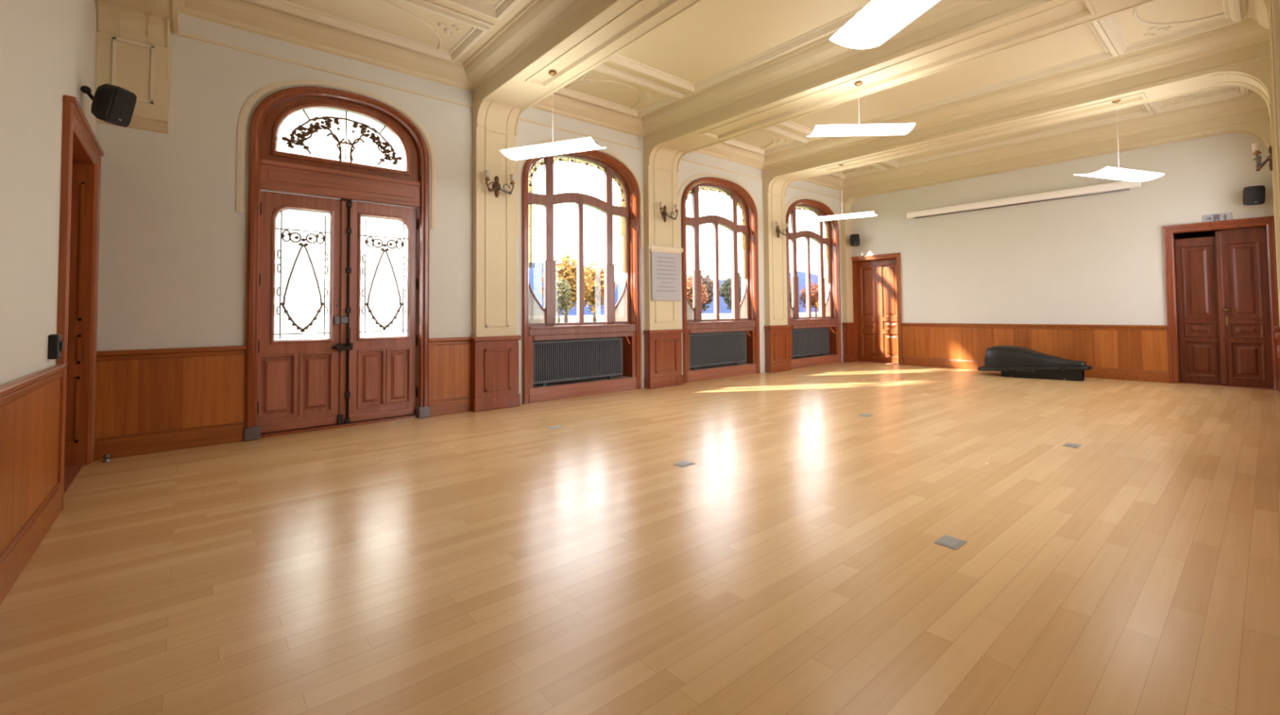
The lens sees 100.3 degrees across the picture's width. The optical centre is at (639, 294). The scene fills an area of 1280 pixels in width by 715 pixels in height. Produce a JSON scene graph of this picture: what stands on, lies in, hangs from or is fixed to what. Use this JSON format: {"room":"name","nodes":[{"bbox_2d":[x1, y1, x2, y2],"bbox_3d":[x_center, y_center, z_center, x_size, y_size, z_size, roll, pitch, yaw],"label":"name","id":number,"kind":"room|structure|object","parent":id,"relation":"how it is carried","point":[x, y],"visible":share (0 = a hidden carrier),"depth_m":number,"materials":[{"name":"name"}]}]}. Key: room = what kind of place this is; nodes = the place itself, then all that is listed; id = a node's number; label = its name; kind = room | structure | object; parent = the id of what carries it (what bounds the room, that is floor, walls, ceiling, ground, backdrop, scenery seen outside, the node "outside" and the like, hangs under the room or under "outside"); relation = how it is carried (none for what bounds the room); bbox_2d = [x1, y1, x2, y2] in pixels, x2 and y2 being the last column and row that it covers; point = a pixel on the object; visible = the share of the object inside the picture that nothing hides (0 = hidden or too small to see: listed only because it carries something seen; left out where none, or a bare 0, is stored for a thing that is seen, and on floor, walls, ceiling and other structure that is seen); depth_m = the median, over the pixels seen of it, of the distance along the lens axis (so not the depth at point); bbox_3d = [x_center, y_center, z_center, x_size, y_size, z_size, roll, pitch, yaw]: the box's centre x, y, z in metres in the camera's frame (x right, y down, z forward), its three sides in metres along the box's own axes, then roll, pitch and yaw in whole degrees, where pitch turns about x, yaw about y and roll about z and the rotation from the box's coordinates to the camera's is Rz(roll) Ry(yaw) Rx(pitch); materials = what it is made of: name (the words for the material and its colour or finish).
{"room":"empty function hall","nodes":[
{"label":"empty function hall","id":0,"kind":"room"},
{"bbox_2d":[0,0,97,604],"bbox_3d":[-2.720,-1.000,2.010,0.400,4.920,6.900,1,-2,-40],"label":"wall","id":1,"kind":"structure","parent":0,"point":[48,47],"depth_m":2.83,"materials":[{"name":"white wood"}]},
{"bbox_2d":[47,333,62,359],"bbox_3d":[-3.600,0.321,3.295,0.056,0.150,0.100,1,-2,-40],"label":"light switch","id":2,"kind":"object","parent":1,"relation":"attached to","point":[55,343],"visible":1,"depth_m":3.26,"materials":[{"name":"black plastic"}]},
{"bbox_2d":[55,94,103,511],"bbox_3d":[-4.361,0.075,3.985,0.340,2.730,1.580,1,-2,-40],"label":"door","id":3,"kind":"structure","parent":1,"relation":"in","point":[82,153],"depth_m":4.50,"materials":[{"name":"brown wood"}]},
{"bbox_2d":[80,83,137,127],"bbox_3d":[-4.151,-1.486,4.191,0.279,0.298,0.236,0,-2,-24],"label":"loudspeaker","id":4,"kind":"object","parent":1,"relation":"attached to","point":[113,104],"visible":1,"depth_m":4.13,"materials":[{"name":"black plastic"}]},
{"bbox_2d":[107,88,137,126],"bbox_3d":[-4.072,-1.474,4.207,0.010,0.250,0.170,14,-2,-2],"label":"grille","id":5,"kind":"object","parent":4,"relation":"attached to","point":[122,102],"depth_m":4.19,"materials":[{"name":"black metal"}]},
{"bbox_2d":[93,0,860,460],"bbox_3d":[0.151,-0.799,8.945,13.750,4.920,0.722,1,-2,-40],"label":"wall","id":6,"kind":"structure","parent":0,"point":[171,316],"depth_m":5.41,"materials":[{"name":"beige paint"}]},
{"bbox_2d":[243,86,430,441],"bbox_3d":[-3.394,-0.354,6.118,1.824,3.870,0.425,1,-2,-40],"label":"door","id":7,"kind":"structure","parent":6,"relation":"attached to","point":[338,278],"depth_m":5.98,"materials":[{"name":"brown wood"}]},
{"bbox_2d":[260,97,418,182],"bbox_3d":[-3.363,-1.792,6.113,1.602,0.826,0.120,1,-2,-40],"label":"fan light","id":8,"kind":"object","parent":7,"relation":"on","point":[334,133],"depth_m":6.06,"materials":[{"name":"clear glass"}]},
{"bbox_2d":[484,169,515,197],"bbox_3d":[-1.853,-1.437,7.023,0.434,0.305,0.162,1,-2,-40],"label":"wall sconce","id":9,"kind":"object","parent":6,"relation":"attached to","point":[496,186],"visible":1,"depth_m":7.05,"materials":[{"name":"brown metal"}]},
{"bbox_2d":[533,337,622,386],"bbox_3d":[-0.958,1.002,8.104,1.686,0.645,0.120,1,-2,-40],"label":"radiator","id":10,"kind":"object","parent":6,"relation":"attached to","point":[561,360],"visible":0.96,"depth_m":8.04,"materials":[{"name":"grey metal"}]},
{"bbox_2d":[521,149,641,404],"bbox_3d":[-0.896,-0.359,8.198,2.140,3.770,0.320,1,-2,-40],"label":"window","id":11,"kind":"structure","parent":6,"relation":"attached to","point":[623,320],"depth_m":8.20,"materials":[{"name":"brown wood"}]},
{"bbox_2d":[648,244,683,300],"bbox_3d":[0.452,-0.355,8.989,0.750,0.910,0.050,1,-2,-40],"label":"wall plaque","id":12,"kind":"object","parent":6,"relation":"attached to","point":[665,260],"visible":1,"depth_m":8.98,"materials":[{"name":"white paper"}]},
{"bbox_2d":[658,201,678,222],"bbox_3d":[0.463,-1.373,8.983,0.434,0.305,0.162,1,-2,-40],"label":"wall sconce","id":13,"kind":"object","parent":6,"relation":"attached to","point":[664,214],"visible":1,"depth_m":9.01,"materials":[{"name":"brown metal"}]},
{"bbox_2d":[688,331,746,368],"bbox_3d":[1.438,1.047,10.133,1.686,0.645,0.120,1,-2,-40],"label":"radiator","id":14,"kind":"object","parent":6,"relation":"attached to","point":[706,349],"visible":0.94,"depth_m":10.08,"materials":[{"name":"grey metal"}]},
{"bbox_2d":[680,177,759,382],"bbox_3d":[1.484,-0.314,10.214,2.140,3.770,0.320,1,-2,-40],"label":"window","id":15,"kind":"structure","parent":6,"relation":"attached to","point":[745,314],"depth_m":10.25,"materials":[{"name":"brown wood"}]},
{"bbox_2d":[775,221,789,238],"bbox_3d":[2.912,-1.327,11.058,0.434,0.305,0.162,1,-2,-40],"label":"wall sconce","id":16,"kind":"object","parent":6,"relation":"attached to","point":[778,230],"visible":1,"depth_m":11.08,"materials":[{"name":"brown metal"}]},
{"bbox_2d":[791,327,829,358],"bbox_3d":[3.796,1.091,12.130,1.686,0.645,0.120,1,-2,-40],"label":"radiator","id":17,"kind":"object","parent":6,"relation":"attached to","point":[805,341],"visible":0.84,"depth_m":12.12,"materials":[{"name":"grey metal"}]},
{"bbox_2d":[786,199,841,368],"bbox_3d":[3.888,-0.269,12.250,2.140,3.770,0.320,1,-2,-40],"label":"window","id":18,"kind":"structure","parent":6,"relation":"attached to","point":[829,311],"depth_m":12.40,"materials":[{"name":"brown wood"}]},
{"bbox_2d":[0,361,1279,714],"bbox_3d":[2.395,1.493,6.244,13.050,0.120,6.900,1,-2,-40],"label":"floor","id":19,"kind":"structure","parent":0,"point":[499,562],"depth_m":2.66,"materials":[{"name":"brown wood"}]},
{"bbox_2d":[102,453,111,462],"bbox_3d":[-4.605,1.409,4.616,0.060,0.069,0.058,1,-2,-40],"label":"door stop","id":20,"kind":"object","parent":19,"relation":"on","point":[106,456],"visible":1,"depth_m":4.60,"materials":[{"name":"silver metal"}]},
{"bbox_2d":[546,425,563,429],"bbox_3d":[-0.929,1.447,5.829,0.150,0.006,0.110,1,-2,-40],"label":"floor outlet","id":21,"kind":"object","parent":19,"relation":"on","point":[556,426],"visible":1,"depth_m":5.81,"materials":[{"name":"silver metal"}]},
{"bbox_2d":[673,460,694,466],"bbox_3d":[0.363,1.388,4.382,0.150,0.006,0.110,1,-2,-40],"label":"floor outlet","id":22,"kind":"object","parent":19,"relation":"on","point":[683,464],"visible":1,"depth_m":4.37,"materials":[{"name":"silver metal"}]},
{"bbox_2d":[858,413,872,417],"bbox_3d":[2.675,1.431,6.340,0.150,0.006,0.110,1,-2,-40],"label":"floor outlet","id":23,"kind":"object","parent":19,"relation":"on","point":[862,415],"visible":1,"depth_m":6.33,"materials":[{"name":"silver metal"}]},
{"bbox_2d":[933,534,966,550],"bbox_3d":[1.663,1.326,2.863,0.150,0.006,0.110,1,-2,-40],"label":"floor outlet","id":24,"kind":"object","parent":19,"relation":"on","point":[948,541],"visible":1,"depth_m":2.85,"materials":[{"name":"silver metal"}]},
{"bbox_2d":[977,345,1092,381],"bbox_3d":[7.148,1.229,9.729,0.756,0.551,1.645,1,-2,-40],"label":"instrument case","id":25,"kind":"object","parent":19,"relation":"on","point":[1017,362],"visible":1,"depth_m":9.56,"materials":[{"name":"black plastic"}]},
{"bbox_2d":[1062,442,1081,448],"bbox_3d":[3.929,1.371,4.861,0.150,0.006,0.110,1,-2,-40],"label":"floor outlet","id":26,"kind":"object","parent":19,"relation":"on","point":[1070,445],"visible":1,"depth_m":4.85,"materials":[{"name":"silver metal"}]},
{"bbox_2d":[99,0,1271,199],"bbox_3d":[2.355,-2.939,6.389,13.750,0.850,7.600,1,-2,-40],"label":"ceiling","id":27,"kind":"structure","parent":0,"point":[988,87],"depth_m":6.51,"materials":[{"name":"beige paint"}]},
{"bbox_2d":[500,71,605,159],"bbox_3d":[-0.992,-2.067,6.075,1.150,0.928,0.380,-1,-2,22],"label":"pendant lamp","id":28,"kind":"object","parent":27,"relation":"hanging from","point":[587,144],"visible":1,"depth_m":5.97,"materials":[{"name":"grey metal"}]},
{"bbox_2d":[500,137,605,159],"bbox_3d":[-0.988,-1.630,6.060,1.150,0.052,0.380,-1,-2,22],"label":"diffuser","id":29,"kind":"object","parent":28,"relation":"attached to","point":[587,144],"depth_m":5.97,"materials":[{"name":"white plastic"}]},
{"bbox_2d":[808,164,876,222],"bbox_3d":[3.784,-1.931,10.026,1.150,1.028,0.380,-2,-2,32],"label":"pendant lamp","id":30,"kind":"object","parent":27,"relation":"hanging from","point":[868,214],"visible":0.99,"depth_m":9.91,"materials":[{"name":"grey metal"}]},
{"bbox_2d":[808,211,876,222],"bbox_3d":[3.789,-1.443,10.010,1.150,0.052,0.380,-2,-2,32],"label":"diffuser","id":31,"kind":"object","parent":30,"relation":"attached to","point":[868,214],"depth_m":9.89,"materials":[{"name":"white plastic"}]},
{"bbox_2d":[806,81,915,137],"bbox_3d":[2.641,-2.243,6.446,1.150,0.618,0.380,-1,-2,2],"label":"pendant lamp","id":32,"kind":"object","parent":27,"relation":"hanging from","point":[891,129],"visible":1,"depth_m":6.34,"materials":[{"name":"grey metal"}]},
{"bbox_2d":[806,123,915,137],"bbox_3d":[2.643,-1.960,6.437,1.150,0.052,0.380,-1,-2,2],"label":"diffuser","id":33,"kind":"object","parent":32,"relation":"attached to","point":[891,129],"depth_m":6.34,"materials":[{"name":"white plastic"}]},
{"bbox_2d":[829,0,939,48],"bbox_3d":[1.576,-2.169,3.075,0.380,0.968,1.150,0,-2,-12],"label":"pendant lamp","id":34,"kind":"object","parent":27,"relation":"hanging from","point":[878,20],"visible":1,"depth_m":3.31,"materials":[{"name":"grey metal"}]},
{"bbox_2d":[1073,99,1164,182],"bbox_3d":[6.305,-2.052,7.052,1.150,1.028,0.380,0,-2,-19],"label":"pendant lamp","id":35,"kind":"object","parent":27,"relation":"hanging from","point":[1113,173],"visible":0.99,"depth_m":6.96,"materials":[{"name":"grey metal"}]},
{"bbox_2d":[1073,166,1164,182],"bbox_3d":[6.309,-1.564,7.036,1.150,0.052,0.380,0,-2,-19],"label":"diffuser","id":36,"kind":"object","parent":35,"relation":"attached to","point":[1113,173],"depth_m":6.94,"materials":[{"name":"white plastic"}]},
{"bbox_2d":[851,133,1274,385],"bbox_3d":[7.467,-0.810,10.636,0.400,4.920,6.900,1,-2,-40],"label":"wall","id":37,"kind":"structure","parent":0,"point":[1082,277],"depth_m":9.97,"materials":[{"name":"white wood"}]},
{"bbox_2d":[849,234,859,246],"bbox_3d":[5.160,-1.299,12.857,0.206,0.296,0.303,-1,-2,15],"label":"loudspeaker","id":38,"kind":"object","parent":37,"relation":"attached to","point":[854,238],"visible":1,"depth_m":12.73,"materials":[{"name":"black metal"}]},
{"bbox_2d":[851,235,858,245],"bbox_3d":[5.128,-1.294,12.735,0.170,0.250,0.010,-1,8,15],"label":"grille","id":39,"kind":"object","parent":38,"relation":"attached to","point":[855,238],"depth_m":12.73,"materials":[{"name":"black metal"}]},
{"bbox_2d":[851,252,902,364],"bbox_3d":[5.636,0.350,12.710,0.340,2.570,1.260,1,-2,-40],"label":"door","id":40,"kind":"structure","parent":37,"relation":"in","point":[876,282],"depth_m":12.79,"materials":[{"name":"brown wood"}]},
{"bbox_2d":[906,180,1141,218],"bbox_3d":[7.270,-1.837,10.550,0.132,0.180,3.850,1,-2,-40],"label":"projection screen","id":41,"kind":"object","parent":37,"relation":"attached to","point":[1123,185],"visible":0.97,"depth_m":10.24,"materials":[{"name":"white metal"}]},
{"bbox_2d":[1202,212,1232,222],"bbox_3d":[9.120,-1.212,8.447,0.016,0.130,0.320,1,-2,-40],"label":"exit sign","id":42,"kind":"object","parent":37,"relation":"attached to","point":[1222,216],"visible":1,"depth_m":8.44,"materials":[{"name":"white plastic"}]},
{"bbox_2d":[1162,215,1279,390],"bbox_3d":[9.198,0.153,8.458,0.275,2.620,1.240,1,-2,-40],"label":"door","id":43,"kind":"structure","parent":37,"relation":"in","point":[1223,296],"depth_m":8.43,"materials":[{"name":"brown wood"}]},
{"bbox_2d":[1173,230,1274,387],"bbox_3d":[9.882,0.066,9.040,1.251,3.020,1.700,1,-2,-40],"label":"door frame","id":44,"kind":"structure","parent":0,"point":[1209,233],"depth_m":9.67,"materials":[{"name":"brown wood"}]},
{"bbox_2d":[1209,0,1279,392],"bbox_3d":[4.531,-1.008,3.777,13.750,4.920,0.922,1,-2,-40],"label":"wall","id":45,"kind":"structure","parent":0,"point":[1263,77],"depth_m":5.90,"materials":[{"name":"beige paint"}]},
{"bbox_2d":[1242,185,1265,205],"bbox_3d":[9.250,-1.485,8.075,0.212,0.295,0.294,-2,-2,35],"label":"loudspeaker","id":46,"kind":"object","parent":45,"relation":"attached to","point":[1252,195],"visible":1,"depth_m":7.98,"materials":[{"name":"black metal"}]},
{"bbox_2d":[1247,186,1264,204],"bbox_3d":[9.187,-1.480,7.974,0.170,0.250,0.010,-2,6,30],"label":"grille","id":47,"kind":"object","parent":46,"relation":"attached to","point":[1255,194],"depth_m":7.97,"materials":[{"name":"black metal"}]},
{"bbox_2d":[1251,142,1272,171],"bbox_3d":[7.112,-1.548,6.104,0.434,0.305,0.162,1,-2,-40],"label":"wall sconce","id":48,"kind":"object","parent":45,"relation":"attached to","point":[1256,147],"visible":0.94,"depth_m":6.04,"materials":[{"name":"brown metal"}]},
{"label":"outside","id":49,"kind":"structure","parent":0,"visible":0},
{"bbox_2d":[528,262,818,315],"bbox_3d":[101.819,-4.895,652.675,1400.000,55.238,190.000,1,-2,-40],"label":"hill","id":50,"kind":"structure","parent":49,"point":[535,273],"depth_m":443.71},
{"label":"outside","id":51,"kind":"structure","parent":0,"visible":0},
{"bbox_2d":[555,314,818,323],"bbox_3d":[-10.841,5.105,104.552,280.000,0.150,159.650,1,-2,-40],"label":"lawn","id":52,"kind":"structure","parent":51,"point":[571,319],"depth_m":132.37,"materials":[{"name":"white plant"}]},
{"bbox_2d":[541,273,572,323],"bbox_3d":[-8.708,0.611,56.571,3.225,5.657,3.312,-1,-2,3],"label":"tree","id":53,"kind":"object","parent":52,"relation":"on","point":[563,297],"visible":0.73,"depth_m":55.86,"materials":[{"name":"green plant"}]},
{"bbox_2d":[539,251,595,322],"bbox_3d":[-8.731,-0.753,60.563,6.329,8.646,6.309,1,-2,-40],"label":"tree","id":54,"kind":"object","parent":52,"relation":"on","point":[566,270],"visible":0.43,"depth_m":59.66,"materials":[{"name":"brown plant"}]},
{"bbox_2d":[583,261,616,322],"bbox_3d":[-5.604,-0.242,65.425,5.557,7.886,5.515,1,-2,-40],"label":"tree","id":55,"kind":"object","parent":52,"relation":"on","point":[597,296],"visible":0.59,"depth_m":64.63,"materials":[{"name":"brown plant"}]},
{"bbox_2d":[686,272,708,306],"bbox_3d":[6.902,0.386,72.137,4.791,6.843,5.283,-1,-2,17],"label":"tree","id":56,"kind":"object","parent":52,"relation":"on","point":[689,282],"visible":0.29,"depth_m":70.93,"materials":[{"name":"brown plant"}]},
{"bbox_2d":[690,270,713,311],"bbox_3d":[8.620,0.242,76.782,5.498,7.404,5.226,-1,-2,12],"label":"tree","id":57,"kind":"object","parent":52,"relation":"on","point":[708,282],"visible":0.23,"depth_m":75.25,"materials":[{"name":"brown plant"}]},
{"bbox_2d":[719,273,741,310],"bbox_3d":[12.787,0.376,73.814,4.310,6.866,4.242,-1,-2,12],"label":"tree","id":58,"kind":"object","parent":52,"relation":"on","point":[726,286],"visible":0.31,"depth_m":73.14,"materials":[{"name":"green plant"}]},
{"bbox_2d":[790,284,791,303],"bbox_3d":[23.141,0.756,87.251,4.667,6.799,4.751,1,-2,-40],"label":"tree","id":59,"kind":"object","parent":52,"relation":"on","point":[790,285],"visible":0.02,"depth_m":86.13,"materials":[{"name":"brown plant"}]},
{"bbox_2d":[799,283,818,316],"bbox_3d":[31.456,1.068,95.711,6.014,6.579,6.365,1,-2,-40],"label":"tree","id":60,"kind":"object","parent":52,"relation":"on","point":[814,289],"visible":0.4,"depth_m":95.07,"materials":[{"name":"brown plant"}]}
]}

